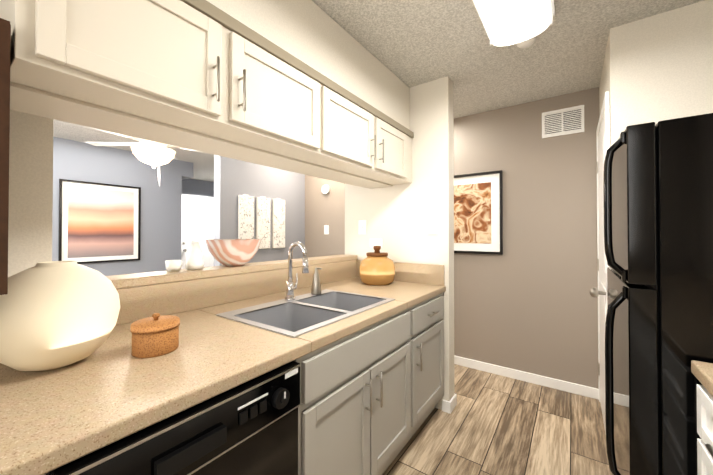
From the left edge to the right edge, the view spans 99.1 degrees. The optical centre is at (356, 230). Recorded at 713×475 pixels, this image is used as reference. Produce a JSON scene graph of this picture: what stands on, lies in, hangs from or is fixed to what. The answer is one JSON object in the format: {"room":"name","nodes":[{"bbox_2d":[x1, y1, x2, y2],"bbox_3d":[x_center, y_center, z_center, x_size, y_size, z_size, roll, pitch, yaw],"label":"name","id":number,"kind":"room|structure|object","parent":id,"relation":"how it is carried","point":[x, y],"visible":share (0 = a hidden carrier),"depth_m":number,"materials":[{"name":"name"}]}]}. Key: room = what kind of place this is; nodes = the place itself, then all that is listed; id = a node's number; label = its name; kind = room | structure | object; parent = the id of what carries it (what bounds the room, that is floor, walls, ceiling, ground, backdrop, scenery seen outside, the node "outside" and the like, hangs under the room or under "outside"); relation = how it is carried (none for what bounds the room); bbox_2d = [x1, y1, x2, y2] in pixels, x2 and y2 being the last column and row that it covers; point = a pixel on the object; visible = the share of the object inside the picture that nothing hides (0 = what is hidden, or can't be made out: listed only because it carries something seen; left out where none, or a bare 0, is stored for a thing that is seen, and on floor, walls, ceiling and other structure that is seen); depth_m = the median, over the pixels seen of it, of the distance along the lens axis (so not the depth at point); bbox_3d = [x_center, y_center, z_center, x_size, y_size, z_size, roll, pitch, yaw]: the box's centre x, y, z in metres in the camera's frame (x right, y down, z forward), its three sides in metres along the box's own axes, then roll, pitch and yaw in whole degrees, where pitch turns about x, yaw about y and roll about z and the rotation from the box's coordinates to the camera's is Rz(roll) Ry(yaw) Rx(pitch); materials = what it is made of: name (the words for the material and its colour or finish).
{"room":"kitchen","nodes":[
{"label":"kitchen","id":0,"kind":"room"},
{"bbox_2d":[8,110,53,277],"bbox_3d":[-1.069,0.083,1.168,0.265,2.440,3.700,0,-1,35],"label":"wall","id":1,"kind":"structure","parent":0,"point":[30,219],"depth_m":1.07,"materials":[{"name":"beige paint"}]},
{"bbox_2d":[0,18,10,294],"bbox_3d":[-1.132,-0.159,0.613,0.562,0.598,0.518,0,-1,35],"label":"wall shelf","id":2,"kind":"object","parent":1,"relation":"attached to","point":[5,37],"visible":1,"depth_m":0.65,"materials":[{"name":"brown wood"}]},
{"bbox_2d":[0,0,231,146],"bbox_3d":[-0.775,-0.581,0.996,0.417,0.392,0.501,0,-1,35],"label":"upper cabinet","id":3,"kind":"object","parent":1,"relation":"attached to","point":[160,71],"depth_m":0.89,"materials":[{"name":"grey paint"}]},
{"bbox_2d":[106,255,356,288],"bbox_3d":[-0.617,0.231,1.937,0.180,0.040,1.916,0,-1,35],"label":"ledge","id":4,"kind":"object","parent":1,"relation":"on","point":[136,279],"visible":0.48,"depth_m":1.59,"materials":[{"name":"laminate"}]},
{"bbox_2d":[165,260,184,271],"bbox_3d":[-0.914,0.178,1.535,0.072,0.055,0.092,0,-1,35],"label":"cup","id":5,"kind":"object","parent":4,"relation":"on","point":[173,265],"visible":1,"depth_m":1.50,"materials":[{"name":"white ceramic"}]},
{"bbox_2d":[185,241,203,269],"bbox_3d":[-0.859,0.131,1.613,0.092,0.150,0.092,0,-1,35],"label":"vase","id":6,"kind":"object","parent":4,"relation":"on","point":[194,259],"visible":1,"depth_m":1.58,"materials":[{"name":"white ceramic"}]},
{"bbox_2d":[205,239,261,266],"bbox_3d":[-0.721,0.131,1.791,0.310,0.155,0.310,0,-1,35],"label":"bowl","id":7,"kind":"object","parent":4,"relation":"on","point":[232,252],"visible":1,"depth_m":1.69,"materials":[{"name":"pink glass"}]},
{"bbox_2d":[116,260,355,323],"bbox_3d":[-1.055,0.318,1.185,0.020,0.149,3.648,0,-1,35],"label":"backsplash","id":8,"kind":"structure","parent":1,"relation":"attached to","point":[140,302],"depth_m":1.62,"materials":[{"name":"beige stone"}]},
{"bbox_2d":[180,8,335,167],"bbox_3d":[-0.466,-0.576,1.430,0.417,0.392,0.565,0,-1,35],"label":"upper cabinet","id":9,"kind":"object","parent":1,"relation":"attached to","point":[284,104],"depth_m":1.31,"materials":[{"name":"grey paint"}]},
{"bbox_2d":[232,0,327,71],"bbox_3d":[-0.484,-0.952,1.409,0.417,0.359,0.503,0,-1,35],"label":"soffit","id":10,"kind":"object","parent":1,"relation":"attached to","point":[302,25],"depth_m":1.40,"materials":[{"name":"grey paint"}]},
{"bbox_2d":[280,80,379,179],"bbox_3d":[-0.214,-0.572,1.785,0.417,0.392,0.555,0,-1,35],"label":"upper cabinet","id":11,"kind":"object","parent":1,"relation":"attached to","point":[357,119],"depth_m":1.77,"materials":[{"name":"grey paint"}]},
{"bbox_2d":[328,15,379,103],"bbox_3d":[-0.196,-0.947,1.815,0.417,0.359,0.492,0,-1,35],"label":"soffit","id":12,"kind":"object","parent":1,"relation":"attached to","point":[349,61],"depth_m":1.77,"materials":[{"name":"grey paint"}]},
{"bbox_2d":[336,108,413,187],"bbox_3d":[0.113,-0.567,2.247,0.417,0.392,0.577,0,-1,35],"label":"upper cabinet","id":13,"kind":"object","parent":1,"relation":"attached to","point":[396,136],"depth_m":2.15,"materials":[{"name":"grey paint"}]},
{"bbox_2d":[380,62,409,123],"bbox_3d":[0.113,-0.943,2.251,0.417,0.359,0.577,0,-1,35],"label":"soffit","id":14,"kind":"object","parent":1,"relation":"attached to","point":[394,93],"depth_m":2.18,"materials":[{"name":"grey paint"}]},
{"bbox_2d":[52,137,195,275],"bbox_3d":[-4.038,0.103,3.079,0.120,2.440,4.620,0,-1,35],"label":"wall","id":15,"kind":"structure","parent":0,"point":[160,228],"depth_m":4.34,"materials":[{"name":"grey paint"}]},
{"bbox_2d":[59,179,140,263],"bbox_3d":[-3.313,-0.098,3.974,0.025,1.030,0.835,0,-1,35],"label":"art","id":16,"kind":"object","parent":15,"relation":"attached to","point":[99,222],"visible":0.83,"depth_m":3.94,"materials":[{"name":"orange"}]},
{"bbox_2d":[196,180,213,196],"bbox_3d":[-3.534,0.137,6.381,0.120,2.440,1.950,0,-1,35],"label":"wall","id":17,"kind":"structure","parent":0,"point":[203,188],"depth_m":6.63,"materials":[{"name":"grey paint"}]},
{"bbox_2d":[181,194,213,268],"bbox_3d":[-3.308,0.309,6.519,0.082,2.100,1.020,0,-1,35],"label":"entry door","id":18,"kind":"structure","parent":17,"relation":"in","point":[197,217],"depth_m":6.46,"materials":[{"name":"white wood"}]},
{"bbox_2d":[214,155,304,265],"bbox_3d":[-0.803,0.115,4.216,0.120,2.440,2.380,0,-1,35],"label":"wall","id":19,"kind":"structure","parent":0,"point":[234,179],"depth_m":3.61,"materials":[{"name":"grey paint"}]},
{"bbox_2d":[238,194,253,238],"bbox_3d":[-1.252,-0.096,3.452,0.029,0.625,0.190,0,-1,35],"label":"art panel","id":20,"kind":"object","parent":19,"relation":"attached to","point":[245,216],"visible":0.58,"depth_m":3.43,"materials":[{"name":"white"}]},
{"bbox_2d":[256,196,269,248],"bbox_3d":[-1.117,-0.094,3.644,0.029,0.625,0.190,0,-1,35],"label":"art panel","id":21,"kind":"object","parent":19,"relation":"attached to","point":[262,218],"visible":0.85,"depth_m":3.63,"materials":[{"name":"white"}]},
{"bbox_2d":[272,198,284,247],"bbox_3d":[-0.981,-0.092,3.835,0.029,0.625,0.190,0,-1,35],"label":"art panel","id":22,"kind":"object","parent":19,"relation":"attached to","point":[278,222],"visible":1,"depth_m":3.81,"materials":[{"name":"white"}]},
{"bbox_2d":[53,0,703,181],"bbox_3d":[-1.633,-1.163,2.532,7.850,0.080,6.450,0,-1,35],"label":"ceiling","id":23,"kind":"structure","parent":0,"point":[410,43],"depth_m":1.91,"materials":[{"name":"white paint"}]},
{"bbox_2d":[85,126,204,185],"bbox_3d":[-1.942,-0.778,2.933,1.166,0.679,1.217,0,-1,35],"label":"ceiling fan","id":24,"kind":"object","parent":23,"relation":"hanging from","point":[153,153],"visible":0.56,"depth_m":2.88,"materials":[{"name":"white"}]},
{"bbox_2d":[472,0,554,45],"bbox_3d":[0.525,-1.079,1.140,0.320,0.114,1.260,0,-1,35],"label":"ceiling light fixture","id":25,"kind":"object","parent":23,"relation":"attached to","point":[507,22],"visible":1,"depth_m":1.49,"materials":[{"name":"white glass"}]},
{"bbox_2d":[516,36,535,48],"bbox_3d":[0.996,-1.110,1.787,0.104,0.040,0.104,0,-1,35],"label":"smoke detector","id":26,"kind":"object","parent":23,"relation":"attached to","point":[526,43],"visible":0.65,"depth_m":1.77,"materials":[{"name":"white plastic"}]},
{"bbox_2d":[305,87,598,388],"bbox_3d":[1.016,0.103,3.072,4.170,2.440,0.120,0,-1,35],"label":"wall","id":27,"kind":"structure","parent":0,"point":[526,301],"depth_m":2.65,"materials":[{"name":"grey paint"}]},
{"bbox_2d":[322,185,329,193],"bbox_3d":[-0.389,-0.534,3.980,0.121,0.111,0.034,0,-1,35],"label":"detector","id":28,"kind":"object","parent":27,"relation":"attached to","point":[325,189],"depth_m":3.97,"materials":[{"name":"white plastic"}]},
{"bbox_2d":[324,225,328,233],"bbox_3d":[-0.381,-0.011,3.969,0.069,0.105,0.034,0,-1,35],"label":"switch plate","id":29,"kind":"object","parent":27,"relation":"attached to","point":[326,227],"depth_m":3.99,"materials":[{"name":"white plastic"}]},
{"bbox_2d":[454,170,502,254],"bbox_3d":[1.091,-0.161,2.930,0.580,0.765,0.025,0,-1,35],"label":"framed picture","id":30,"kind":"object","parent":27,"relation":"attached to","point":[478,213],"visible":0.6,"depth_m":2.88,"materials":[{"name":"black paper"}]},
{"bbox_2d":[454,355,598,399],"bbox_3d":[0.596,1.284,3.276,3.195,0.082,0.014,0,-1,35],"label":"baseboard","id":31,"kind":"structure","parent":27,"relation":"attached to","point":[549,382],"depth_m":2.62,"materials":[{"name":"white wood"}]},
{"bbox_2d":[542,105,583,137],"bbox_3d":[1.703,-0.896,2.513,0.290,0.215,0.012,0,-1,35],"label":"air vent","id":32,"kind":"object","parent":27,"relation":"in","point":[565,121],"visible":1,"depth_m":2.51,"materials":[{"name":"white metal"}]},
{"bbox_2d":[383,364,611,474],"bbox_3d":[-1.633,1.347,2.506,7.850,0.060,6.450,0,-1,35],"label":"floor","id":33,"kind":"structure","parent":0,"point":[493,424],"depth_m":1.95,"materials":[{"name":"brown wood"}]},
{"bbox_2d":[32,460,63,474],"bbox_3d":[-1.026,0.860,0.509,0.803,0.870,0.588,0,-1,35],"label":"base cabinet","id":34,"kind":"object","parent":33,"relation":"on","point":[53,469],"depth_m":0.54,"materials":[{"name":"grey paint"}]},
{"bbox_2d":[60,352,307,474],"bbox_3d":[-0.703,0.865,0.964,0.803,0.870,0.665,0,-1,35],"label":"base cabinet","id":35,"kind":"object","parent":33,"relation":"on","point":[257,425],"depth_m":0.80,"materials":[{"name":"grey paint"}]},
{"bbox_2d":[0,308,311,474],"bbox_3d":[-1.138,0.404,0.386,0.808,0.040,2.250,0,-1,35],"label":"countertop","id":36,"kind":"structure","parent":35,"relation":"on","point":[48,416],"depth_m":0.77,"materials":[{"name":"beige stone"}]},
{"bbox_2d":[0,261,119,370],"bbox_3d":[-0.876,0.241,0.888,0.294,0.296,0.294,0,-1,35],"label":"vase","id":37,"kind":"object","parent":36,"relation":"on","point":[56,314],"visible":0.98,"depth_m":0.80,"materials":[{"name":"beige ceramic"}]},
{"bbox_2d":[130,313,179,357],"bbox_3d":[-0.652,0.330,0.988,0.134,0.120,0.134,0,-1,35],"label":"woven box","id":38,"kind":"object","parent":36,"relation":"on","point":[155,334],"visible":1,"depth_m":0.94,"materials":[{"name":"wicker"}]},
{"bbox_2d":[216,289,394,337],"bbox_3d":[-0.215,0.491,1.575,0.520,0.200,0.780,0,-1,35],"label":"sink","id":39,"kind":"object","parent":36,"relation":"in","point":[299,316],"depth_m":1.58,"materials":[{"name":"silver metal"}]},
{"bbox_2d":[285,242,308,300],"bbox_3d":[-0.321,0.228,1.714,0.171,0.330,0.100,0,-1,35],"label":"faucet","id":40,"kind":"object","parent":39,"relation":"on","point":[290,296],"depth_m":1.71,"materials":[{"name":"silver metal"}]},
{"bbox_2d":[311,268,321,294],"bbox_3d":[-0.245,0.313,1.888,0.078,0.163,0.066,0,-1,35],"label":"soap dispenser","id":41,"kind":"object","parent":39,"relation":"on","point":[316,284],"depth_m":1.87,"materials":[{"name":"silver metal"}]},
{"bbox_2d":[45,361,299,474],"bbox_3d":[-0.658,0.867,0.978,0.804,0.868,0.590,0,-1,35],"label":"dishwasher","id":42,"kind":"object","parent":35,"relation":"in","point":[249,426],"depth_m":0.78,"materials":[{"name":"black metal"}]},
{"bbox_2d":[228,300,351,379],"bbox_3d":[-0.303,0.489,1.408,0.401,0.200,0.338,0,-1,35],"label":"base cabinet","id":43,"kind":"object","parent":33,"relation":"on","point":[329,329],"depth_m":1.35,"materials":[{"name":"grey paint"}]},
{"bbox_2d":[292,288,391,355],"bbox_3d":[-0.086,0.492,1.713,0.401,0.200,0.338,0,-1,35],"label":"base cabinet","id":44,"kind":"object","parent":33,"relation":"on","point":[369,312],"depth_m":1.54,"materials":[{"name":"grey paint"}]},
{"bbox_2d":[308,332,419,474],"bbox_3d":[-0.239,0.957,1.626,0.792,0.700,0.943,0,-1,35],"label":"base cabinet","id":45,"kind":"object","parent":33,"relation":"on","point":[336,368],"depth_m":1.34,"materials":[{"name":"grey paint"}]},
{"bbox_2d":[300,288,445,425],"bbox_3d":[0.141,0.878,2.163,0.792,0.870,0.657,0,-1,35],"label":"base cabinet","id":46,"kind":"object","parent":33,"relation":"on","point":[426,317],"depth_m":1.92,"materials":[{"name":"grey paint"}]},
{"bbox_2d":[304,276,445,307],"bbox_3d":[0.137,0.423,2.183,0.808,0.040,0.638,0,-1,35],"label":"countertop","id":47,"kind":"structure","parent":46,"relation":"on","point":[401,292],"depth_m":2.07,"materials":[{"name":"beige stone"}]},
{"bbox_2d":[359,246,394,285],"bbox_3d":[0.157,0.260,2.319,0.270,0.287,0.270,0,-1,35],"label":"jar","id":48,"kind":"object","parent":47,"relation":"on","point":[377,267],"visible":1,"depth_m":2.22,"materials":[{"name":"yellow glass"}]},
{"bbox_2d":[603,113,712,474],"bbox_3d":[1.423,0.469,1.124,0.826,1.667,0.760,0,-1,35],"label":"fridge","id":49,"kind":"object","parent":33,"relation":"on","point":[658,207],"visible":1,"depth_m":0.98,"materials":[{"name":"black metal"}]},
{"bbox_2d":[692,372,712,474],"bbox_3d":[1.107,0.860,0.447,0.686,0.870,0.648,0,-1,35],"label":"base cabinet","id":50,"kind":"object","parent":33,"relation":"on","point":[704,398],"depth_m":0.85,"materials":[{"name":"white wood"}]},
{"bbox_2d":[691,360,712,395],"bbox_3d":[0.481,0.396,-0.424,0.692,0.040,2.804,0,-1,35],"label":"countertop","id":51,"kind":"structure","parent":50,"relation":"on","point":[704,370],"depth_m":0.85,"materials":[{"name":"beige stone"}]},
{"bbox_2d":[345,0,712,409],"bbox_3d":[1.011,0.092,2.046,2.640,2.440,0.140,0,-1,35],"label":"wall","id":52,"kind":"structure","parent":0,"point":[395,216],"depth_m":2.21,"materials":[{"name":"white paint"}]},
{"bbox_2d":[359,220,365,233],"bbox_3d":[0.049,-0.027,2.635,0.075,0.120,0.012,0,-1,35],"label":"switch plate","id":53,"kind":"object","parent":52,"relation":"attached to","point":[362,223],"depth_m":2.63,"materials":[{"name":"white plastic"}]},
{"bbox_2d":[370,239,381,247],"bbox_3d":[0.164,0.107,2.555,0.120,0.075,0.008,0,-1,35],"label":"switch plate","id":54,"kind":"object","parent":52,"relation":"attached to","point":[373,242],"depth_m":2.55,"materials":[{"name":"white plastic"}]},
{"bbox_2d":[356,260,443,283],"bbox_3d":[0.320,0.331,2.433,0.778,0.150,0.020,0,-1,35],"label":"backsplash","id":55,"kind":"structure","parent":52,"relation":"attached to","point":[414,273],"depth_m":2.31,"materials":[{"name":"beige stone"}]},
{"bbox_2d":[442,393,456,406],"bbox_3d":[0.360,1.276,2.565,0.964,0.082,0.014,0,-1,35],"label":"baseboard","id":56,"kind":"structure","parent":52,"relation":"attached to","point":[453,402],"depth_m":2.22,"materials":[{"name":"white wood"}]},
{"bbox_2d":[599,69,602,116],"bbox_3d":[1.746,0.092,2.045,0.120,2.440,0.710,0,-1,35],"label":"wall","id":57,"kind":"structure","parent":0,"point":[601,81],"depth_m":2.21,"materials":[{"name":"grey paint"}]},
{"bbox_2d":[590,91,609,433],"bbox_3d":[1.631,0.262,2.067,0.092,2.100,0.795,0,-1,35],"label":"closet door","id":58,"kind":"structure","parent":57,"relation":"in","point":[602,145],"depth_m":2.04,"materials":[{"name":"white"}]}
]}

